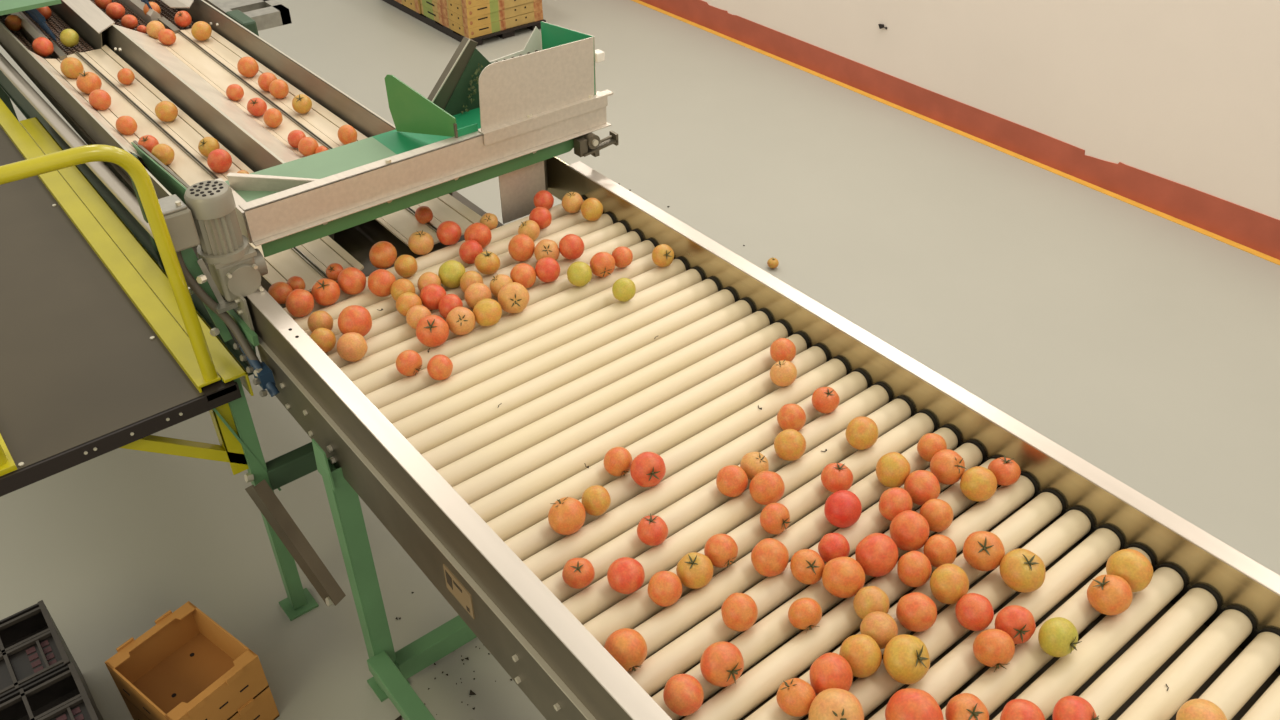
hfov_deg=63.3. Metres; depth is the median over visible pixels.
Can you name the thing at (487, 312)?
tomato
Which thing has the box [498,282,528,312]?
tomato
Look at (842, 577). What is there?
tomato
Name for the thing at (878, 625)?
tomato
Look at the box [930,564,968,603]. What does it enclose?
tomato
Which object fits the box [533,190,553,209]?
tomato
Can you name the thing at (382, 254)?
tomato
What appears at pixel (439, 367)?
tomato
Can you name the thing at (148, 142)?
tomato
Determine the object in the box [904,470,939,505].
tomato
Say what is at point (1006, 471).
tomato
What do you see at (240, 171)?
tomato
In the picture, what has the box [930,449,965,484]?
tomato
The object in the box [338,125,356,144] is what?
tomato
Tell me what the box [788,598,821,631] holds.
tomato
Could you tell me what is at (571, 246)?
tomato
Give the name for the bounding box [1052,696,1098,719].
tomato
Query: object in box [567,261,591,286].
tomato
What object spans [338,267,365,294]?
tomato
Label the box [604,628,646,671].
tomato
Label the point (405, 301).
tomato
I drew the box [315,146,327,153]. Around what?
tomato
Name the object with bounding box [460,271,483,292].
tomato
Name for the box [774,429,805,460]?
tomato
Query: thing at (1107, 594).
tomato
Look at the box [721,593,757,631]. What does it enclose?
tomato
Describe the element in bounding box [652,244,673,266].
tomato
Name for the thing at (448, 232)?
tomato
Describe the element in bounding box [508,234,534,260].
tomato
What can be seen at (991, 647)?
tomato
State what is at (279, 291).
tomato
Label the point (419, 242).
tomato
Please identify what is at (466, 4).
carton
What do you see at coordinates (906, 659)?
tomato
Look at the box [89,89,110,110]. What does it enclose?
tomato
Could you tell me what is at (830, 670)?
tomato
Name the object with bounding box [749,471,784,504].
tomato
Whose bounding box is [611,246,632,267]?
tomato
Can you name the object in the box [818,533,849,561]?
tomato
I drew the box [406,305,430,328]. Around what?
tomato
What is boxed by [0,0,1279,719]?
floor
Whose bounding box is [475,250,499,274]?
tomato
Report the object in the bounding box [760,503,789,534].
tomato
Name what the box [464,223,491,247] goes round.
tomato
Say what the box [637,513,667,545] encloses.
tomato
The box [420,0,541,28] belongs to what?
carton
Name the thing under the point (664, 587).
tomato
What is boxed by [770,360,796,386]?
tomato
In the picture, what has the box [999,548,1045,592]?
tomato
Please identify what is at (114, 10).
tomato
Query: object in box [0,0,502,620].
conveyor
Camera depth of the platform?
2.55 m
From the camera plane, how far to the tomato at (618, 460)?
1.98 m
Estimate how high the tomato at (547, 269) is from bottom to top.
0.060 m
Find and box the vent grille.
[190,181,222,196]
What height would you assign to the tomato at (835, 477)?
0.059 m
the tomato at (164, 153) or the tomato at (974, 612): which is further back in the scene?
the tomato at (164, 153)
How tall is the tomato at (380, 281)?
0.067 m
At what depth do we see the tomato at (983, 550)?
1.78 m
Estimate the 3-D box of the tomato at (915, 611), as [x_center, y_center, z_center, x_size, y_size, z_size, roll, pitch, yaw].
[0.454,0.414,1.706,0.065,0.062,0.062,-4,37,-5]
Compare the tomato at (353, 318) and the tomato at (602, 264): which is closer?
the tomato at (353, 318)
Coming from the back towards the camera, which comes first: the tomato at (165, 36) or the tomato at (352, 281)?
the tomato at (165, 36)
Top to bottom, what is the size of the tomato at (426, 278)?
0.058 m
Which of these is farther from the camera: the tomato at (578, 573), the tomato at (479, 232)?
the tomato at (479, 232)
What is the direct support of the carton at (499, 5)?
on the carton at (534, 6)
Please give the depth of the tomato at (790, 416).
2.08 m
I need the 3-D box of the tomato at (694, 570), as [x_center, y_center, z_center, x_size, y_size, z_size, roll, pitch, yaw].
[0.095,0.358,1.778,0.063,0.064,0.063,-11,39,-14]
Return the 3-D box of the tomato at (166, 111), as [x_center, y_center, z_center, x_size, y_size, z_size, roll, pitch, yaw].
[-1.514,-0.795,3.320,0.067,0.064,0.064,-9,38,-11]
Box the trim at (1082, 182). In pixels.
[631,0,1279,264]
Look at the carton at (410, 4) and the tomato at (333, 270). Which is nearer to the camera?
the tomato at (333, 270)
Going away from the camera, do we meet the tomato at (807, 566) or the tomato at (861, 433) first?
the tomato at (807, 566)
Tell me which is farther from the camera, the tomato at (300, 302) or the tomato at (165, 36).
the tomato at (165, 36)
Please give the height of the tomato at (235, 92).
0.054 m
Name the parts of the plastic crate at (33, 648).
folded panel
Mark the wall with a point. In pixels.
(1184, 92)
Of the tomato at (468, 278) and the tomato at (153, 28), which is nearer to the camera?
the tomato at (468, 278)
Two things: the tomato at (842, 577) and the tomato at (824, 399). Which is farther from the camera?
the tomato at (824, 399)
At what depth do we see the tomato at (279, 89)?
3.45 m
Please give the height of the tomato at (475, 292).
0.062 m
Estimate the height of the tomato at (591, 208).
0.060 m
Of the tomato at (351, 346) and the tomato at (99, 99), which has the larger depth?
the tomato at (99, 99)
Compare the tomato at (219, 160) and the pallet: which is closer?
the tomato at (219, 160)
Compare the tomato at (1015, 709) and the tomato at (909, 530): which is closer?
the tomato at (1015, 709)
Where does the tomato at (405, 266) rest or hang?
on the conveyor at (466, 484)
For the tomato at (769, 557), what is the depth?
1.78 m
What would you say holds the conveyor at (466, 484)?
on the floor
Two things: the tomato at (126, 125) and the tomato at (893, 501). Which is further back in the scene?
the tomato at (126, 125)
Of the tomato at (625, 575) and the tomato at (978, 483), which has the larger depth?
the tomato at (978, 483)
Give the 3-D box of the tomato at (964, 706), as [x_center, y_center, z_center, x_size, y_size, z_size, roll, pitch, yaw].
[0.488,0.528,1.546,0.063,0.066,0.064,-4,37,-4]
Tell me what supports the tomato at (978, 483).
on the conveyor at (466, 484)
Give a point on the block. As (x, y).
(265, 379)
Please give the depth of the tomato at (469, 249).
2.60 m
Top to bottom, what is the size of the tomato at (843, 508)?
0.068 m
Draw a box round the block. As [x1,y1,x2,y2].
[233,343,279,396]
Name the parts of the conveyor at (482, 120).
box lid, motor, mount rail, mount plate, rail, guide plate, hopper panel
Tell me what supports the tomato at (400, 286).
on the conveyor at (466, 484)
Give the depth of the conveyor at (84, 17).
4.06 m
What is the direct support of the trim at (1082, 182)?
attached to the wall
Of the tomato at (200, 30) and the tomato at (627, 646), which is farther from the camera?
the tomato at (200, 30)
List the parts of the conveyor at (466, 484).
leg, panel, rail, label plate, plate, plate, rail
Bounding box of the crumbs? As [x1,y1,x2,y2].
[395,183,744,719]
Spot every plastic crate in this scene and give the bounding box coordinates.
[0,600,94,701]
[0,662,103,719]
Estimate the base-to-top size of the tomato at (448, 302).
0.058 m
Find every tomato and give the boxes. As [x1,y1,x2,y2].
[5,15,21,30]
[32,37,53,56]
[37,6,51,18]
[60,29,78,46]
[60,57,83,78]
[76,71,101,93]
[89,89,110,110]
[94,0,111,8]
[106,2,124,19]
[116,116,136,134]
[117,68,134,84]
[121,14,137,28]
[137,25,146,33]
[138,135,158,152]
[143,2,160,14]
[146,21,164,38]
[151,144,174,164]
[155,101,177,121]
[158,29,175,44]
[174,11,191,26]
[191,21,211,40]
[198,137,219,156]
[207,149,231,172]
[226,84,243,100]
[237,57,258,77]
[237,170,248,173]
[247,98,266,115]
[258,72,276,91]
[263,108,282,127]
[268,282,292,303]
[269,79,288,98]
[286,289,313,316]
[287,276,304,289]
[288,130,305,147]
[292,94,311,113]
[298,137,318,155]
[307,311,332,331]
[310,328,335,352]
[311,278,339,305]
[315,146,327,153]
[326,263,343,280]
[337,332,367,361]
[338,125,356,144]
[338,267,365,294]
[338,305,371,335]
[368,269,395,296]
[369,241,396,268]
[391,278,415,300]
[394,255,417,277]
[396,292,421,315]
[396,350,421,375]
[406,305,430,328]
[408,230,433,254]
[415,206,432,223]
[416,315,448,346]
[417,272,440,291]
[420,284,446,309]
[427,354,452,379]
[436,221,461,244]
[438,260,465,287]
[438,294,462,318]
[446,307,475,334]
[459,240,482,263]
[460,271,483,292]
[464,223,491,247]
[464,283,491,308]
[473,298,501,326]
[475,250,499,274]
[480,213,497,229]
[490,274,512,296]
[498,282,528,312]
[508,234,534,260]
[510,263,535,288]
[518,220,539,240]
[529,207,551,228]
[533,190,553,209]
[534,239,559,260]
[535,257,559,282]
[548,497,585,534]
[559,234,584,259]
[562,192,582,212]
[562,558,594,588]
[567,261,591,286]
[581,198,602,220]
[581,485,610,515]
[590,252,614,276]
[604,447,632,477]
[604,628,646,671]
[607,557,644,593]
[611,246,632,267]
[612,278,635,301]
[630,452,665,486]
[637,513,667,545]
[648,571,681,606]
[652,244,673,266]
[663,674,703,715]
[676,552,712,588]
[700,641,743,686]
[704,533,737,567]
[716,465,747,496]
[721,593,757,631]
[740,452,768,479]
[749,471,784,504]
[751,538,788,576]
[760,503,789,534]
[767,258,778,267]
[770,338,795,361]
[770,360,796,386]
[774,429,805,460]
[776,678,815,716]
[777,404,805,430]
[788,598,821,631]
[790,549,824,584]
[808,688,863,719]
[810,652,852,694]
[812,387,839,412]
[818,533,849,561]
[821,463,852,492]
[822,557,864,597]
[824,490,861,527]
[839,634,881,677]
[845,416,877,449]
[853,586,888,618]
[855,533,897,576]
[860,611,897,648]
[876,452,909,487]
[879,487,912,520]
[883,634,929,684]
[885,688,943,719]
[890,510,929,550]
[896,592,936,631]
[897,551,931,586]
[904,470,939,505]
[917,433,946,461]
[920,499,952,531]
[923,534,956,567]
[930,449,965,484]
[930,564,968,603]
[945,693,988,719]
[955,593,993,630]
[960,466,996,501]
[963,531,1004,570]
[973,629,1014,671]
[988,456,1020,485]
[995,605,1035,643]
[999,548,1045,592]
[1000,699,1044,719]
[1038,617,1081,656]
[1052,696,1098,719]
[1087,575,1132,614]
[1106,549,1152,591]
[1176,699,1226,719]
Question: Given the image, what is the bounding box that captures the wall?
[702,0,1279,219]
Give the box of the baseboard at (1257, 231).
[640,0,1279,259]
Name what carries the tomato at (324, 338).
on the conveyor at (466, 484)
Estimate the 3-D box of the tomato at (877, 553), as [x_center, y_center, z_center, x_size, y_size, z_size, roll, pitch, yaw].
[0.410,0.337,1.796,0.076,0.074,0.071,-7,38,-9]
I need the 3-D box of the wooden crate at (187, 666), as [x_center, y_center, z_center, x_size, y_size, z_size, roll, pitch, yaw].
[-1.120,0.776,2.571,0.297,0.133,0.237,24,44,28]
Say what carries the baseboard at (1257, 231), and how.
attached to the wall
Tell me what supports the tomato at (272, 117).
on the conveyor at (192, 74)
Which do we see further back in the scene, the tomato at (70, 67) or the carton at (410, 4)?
the carton at (410, 4)
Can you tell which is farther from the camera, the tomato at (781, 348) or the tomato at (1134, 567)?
the tomato at (781, 348)
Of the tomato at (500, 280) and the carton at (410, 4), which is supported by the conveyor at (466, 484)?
the tomato at (500, 280)
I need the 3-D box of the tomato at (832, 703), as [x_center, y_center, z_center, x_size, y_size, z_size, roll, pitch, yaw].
[0.291,0.528,1.538,0.081,0.080,0.080,-16,40,-20]
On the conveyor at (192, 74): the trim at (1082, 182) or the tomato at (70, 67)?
the tomato at (70, 67)
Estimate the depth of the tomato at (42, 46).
3.75 m
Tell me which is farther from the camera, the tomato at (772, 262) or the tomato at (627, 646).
the tomato at (772, 262)
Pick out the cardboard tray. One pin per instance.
(263, 707)
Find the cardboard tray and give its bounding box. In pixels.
[120,687,279,719]
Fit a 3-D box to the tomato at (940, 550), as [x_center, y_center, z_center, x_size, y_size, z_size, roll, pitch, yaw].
[0.525,0.334,1.815,0.056,0.057,0.053,-11,39,-14]
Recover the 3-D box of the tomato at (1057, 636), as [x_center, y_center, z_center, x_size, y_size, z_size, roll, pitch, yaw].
[0.669,0.445,1.662,0.061,0.064,0.062,1,37,2]
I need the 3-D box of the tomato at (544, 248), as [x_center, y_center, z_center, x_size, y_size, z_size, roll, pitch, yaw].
[-0.234,-0.271,2.608,0.063,0.064,0.063,-19,41,-23]
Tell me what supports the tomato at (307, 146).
on the conveyor at (192, 74)
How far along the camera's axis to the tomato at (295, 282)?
2.52 m
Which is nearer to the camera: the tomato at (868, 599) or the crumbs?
the tomato at (868, 599)
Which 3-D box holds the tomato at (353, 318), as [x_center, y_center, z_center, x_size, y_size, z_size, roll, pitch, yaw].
[-0.646,-0.086,2.352,0.075,0.076,0.071,-13,39,-17]
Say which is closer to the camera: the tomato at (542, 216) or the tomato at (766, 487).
the tomato at (766, 487)
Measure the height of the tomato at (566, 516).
0.071 m
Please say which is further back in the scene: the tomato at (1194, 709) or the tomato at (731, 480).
the tomato at (731, 480)
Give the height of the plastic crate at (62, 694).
0.303 m
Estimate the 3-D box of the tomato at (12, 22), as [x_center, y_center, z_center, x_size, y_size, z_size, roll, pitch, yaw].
[-2.402,-1.293,3.984,0.062,0.059,0.057,-6,38,-8]
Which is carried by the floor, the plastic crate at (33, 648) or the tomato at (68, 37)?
the plastic crate at (33, 648)
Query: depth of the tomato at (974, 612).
1.69 m
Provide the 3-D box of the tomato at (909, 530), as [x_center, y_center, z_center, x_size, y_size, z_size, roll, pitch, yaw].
[0.479,0.304,1.844,0.068,0.068,0.068,-13,39,-16]
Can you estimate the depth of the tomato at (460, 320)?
2.34 m
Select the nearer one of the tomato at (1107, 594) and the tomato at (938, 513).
the tomato at (1107, 594)
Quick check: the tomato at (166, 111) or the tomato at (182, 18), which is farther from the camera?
the tomato at (182, 18)
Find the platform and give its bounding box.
[0,98,253,496]
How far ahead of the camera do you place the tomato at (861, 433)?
2.04 m
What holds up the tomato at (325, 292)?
on the conveyor at (466, 484)
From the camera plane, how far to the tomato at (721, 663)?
1.60 m
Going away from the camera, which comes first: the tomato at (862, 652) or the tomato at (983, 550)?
the tomato at (862, 652)
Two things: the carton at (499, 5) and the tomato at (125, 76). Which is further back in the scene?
the carton at (499, 5)
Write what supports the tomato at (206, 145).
on the conveyor at (192, 74)
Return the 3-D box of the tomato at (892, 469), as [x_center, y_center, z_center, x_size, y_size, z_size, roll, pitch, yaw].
[0.480,0.209,1.970,0.063,0.066,0.063,5,38,6]
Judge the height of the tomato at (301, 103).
0.066 m
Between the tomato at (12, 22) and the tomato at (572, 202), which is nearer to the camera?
the tomato at (572, 202)
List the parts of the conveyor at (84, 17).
frame, leg, chain, chain, chain, plate, chain, chain, plate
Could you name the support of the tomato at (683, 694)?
on the conveyor at (466, 484)
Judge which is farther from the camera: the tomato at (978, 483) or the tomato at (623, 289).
the tomato at (623, 289)
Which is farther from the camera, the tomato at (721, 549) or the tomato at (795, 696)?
the tomato at (721, 549)
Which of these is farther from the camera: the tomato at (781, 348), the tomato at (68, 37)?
the tomato at (68, 37)
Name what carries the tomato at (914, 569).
on the conveyor at (466, 484)
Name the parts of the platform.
handrail, bracket post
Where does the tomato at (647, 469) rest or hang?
on the conveyor at (466, 484)
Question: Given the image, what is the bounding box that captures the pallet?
[382,0,545,45]
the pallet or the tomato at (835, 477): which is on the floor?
the pallet
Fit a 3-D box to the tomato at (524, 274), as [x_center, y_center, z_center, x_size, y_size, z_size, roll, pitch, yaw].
[-0.283,-0.204,2.522,0.064,0.059,0.063,-10,38,-12]
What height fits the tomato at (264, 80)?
0.062 m
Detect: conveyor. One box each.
[0,0,291,120]
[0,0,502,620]
[158,21,618,376]
[244,157,1279,719]
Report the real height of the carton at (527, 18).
0.062 m
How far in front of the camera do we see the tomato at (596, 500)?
1.90 m
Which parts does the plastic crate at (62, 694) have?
folded panel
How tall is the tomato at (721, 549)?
0.059 m
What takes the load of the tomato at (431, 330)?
on the conveyor at (466, 484)
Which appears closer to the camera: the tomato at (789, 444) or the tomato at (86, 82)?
the tomato at (789, 444)
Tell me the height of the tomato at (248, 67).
0.069 m
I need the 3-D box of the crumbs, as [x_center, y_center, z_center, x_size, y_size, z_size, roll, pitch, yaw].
[-0.101,0.074,3.803,0.680,0.003,2.989,8,38,10]
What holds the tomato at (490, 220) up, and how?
on the conveyor at (466, 484)
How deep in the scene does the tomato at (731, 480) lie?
1.94 m
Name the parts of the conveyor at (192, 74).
tube rail, green post, leg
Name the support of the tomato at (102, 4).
on the conveyor at (84, 17)
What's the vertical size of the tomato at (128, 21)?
0.054 m
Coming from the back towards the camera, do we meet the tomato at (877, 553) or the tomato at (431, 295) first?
the tomato at (431, 295)
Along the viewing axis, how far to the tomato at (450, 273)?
2.50 m
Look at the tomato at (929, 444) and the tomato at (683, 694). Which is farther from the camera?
the tomato at (929, 444)
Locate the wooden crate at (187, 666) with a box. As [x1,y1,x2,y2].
[105,601,268,719]
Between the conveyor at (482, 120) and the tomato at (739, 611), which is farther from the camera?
the conveyor at (482, 120)
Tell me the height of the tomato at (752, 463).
0.057 m
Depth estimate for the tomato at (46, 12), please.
4.08 m
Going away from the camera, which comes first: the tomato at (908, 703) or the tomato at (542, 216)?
the tomato at (908, 703)
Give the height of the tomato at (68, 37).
0.064 m
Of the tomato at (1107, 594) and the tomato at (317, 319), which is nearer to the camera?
the tomato at (1107, 594)
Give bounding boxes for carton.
[395,0,421,13]
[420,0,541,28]
[421,5,542,38]
[431,0,539,18]
[450,0,498,8]
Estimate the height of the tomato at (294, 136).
0.054 m
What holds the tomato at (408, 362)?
on the conveyor at (466, 484)
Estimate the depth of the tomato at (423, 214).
2.79 m
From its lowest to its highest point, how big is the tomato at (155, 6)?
0.060 m
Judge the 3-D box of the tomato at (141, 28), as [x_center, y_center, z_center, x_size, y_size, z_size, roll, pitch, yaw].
[-1.896,-1.256,3.952,0.038,0.036,0.037,-7,38,-9]
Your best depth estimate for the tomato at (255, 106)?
3.33 m
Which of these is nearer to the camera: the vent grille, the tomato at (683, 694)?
the tomato at (683, 694)
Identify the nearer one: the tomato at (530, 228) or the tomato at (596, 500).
the tomato at (596, 500)
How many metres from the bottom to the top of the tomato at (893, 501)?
0.060 m
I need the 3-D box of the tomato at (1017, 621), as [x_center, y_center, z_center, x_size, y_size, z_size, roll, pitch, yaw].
[0.608,0.429,1.684,0.062,0.062,0.059,-24,43,-28]

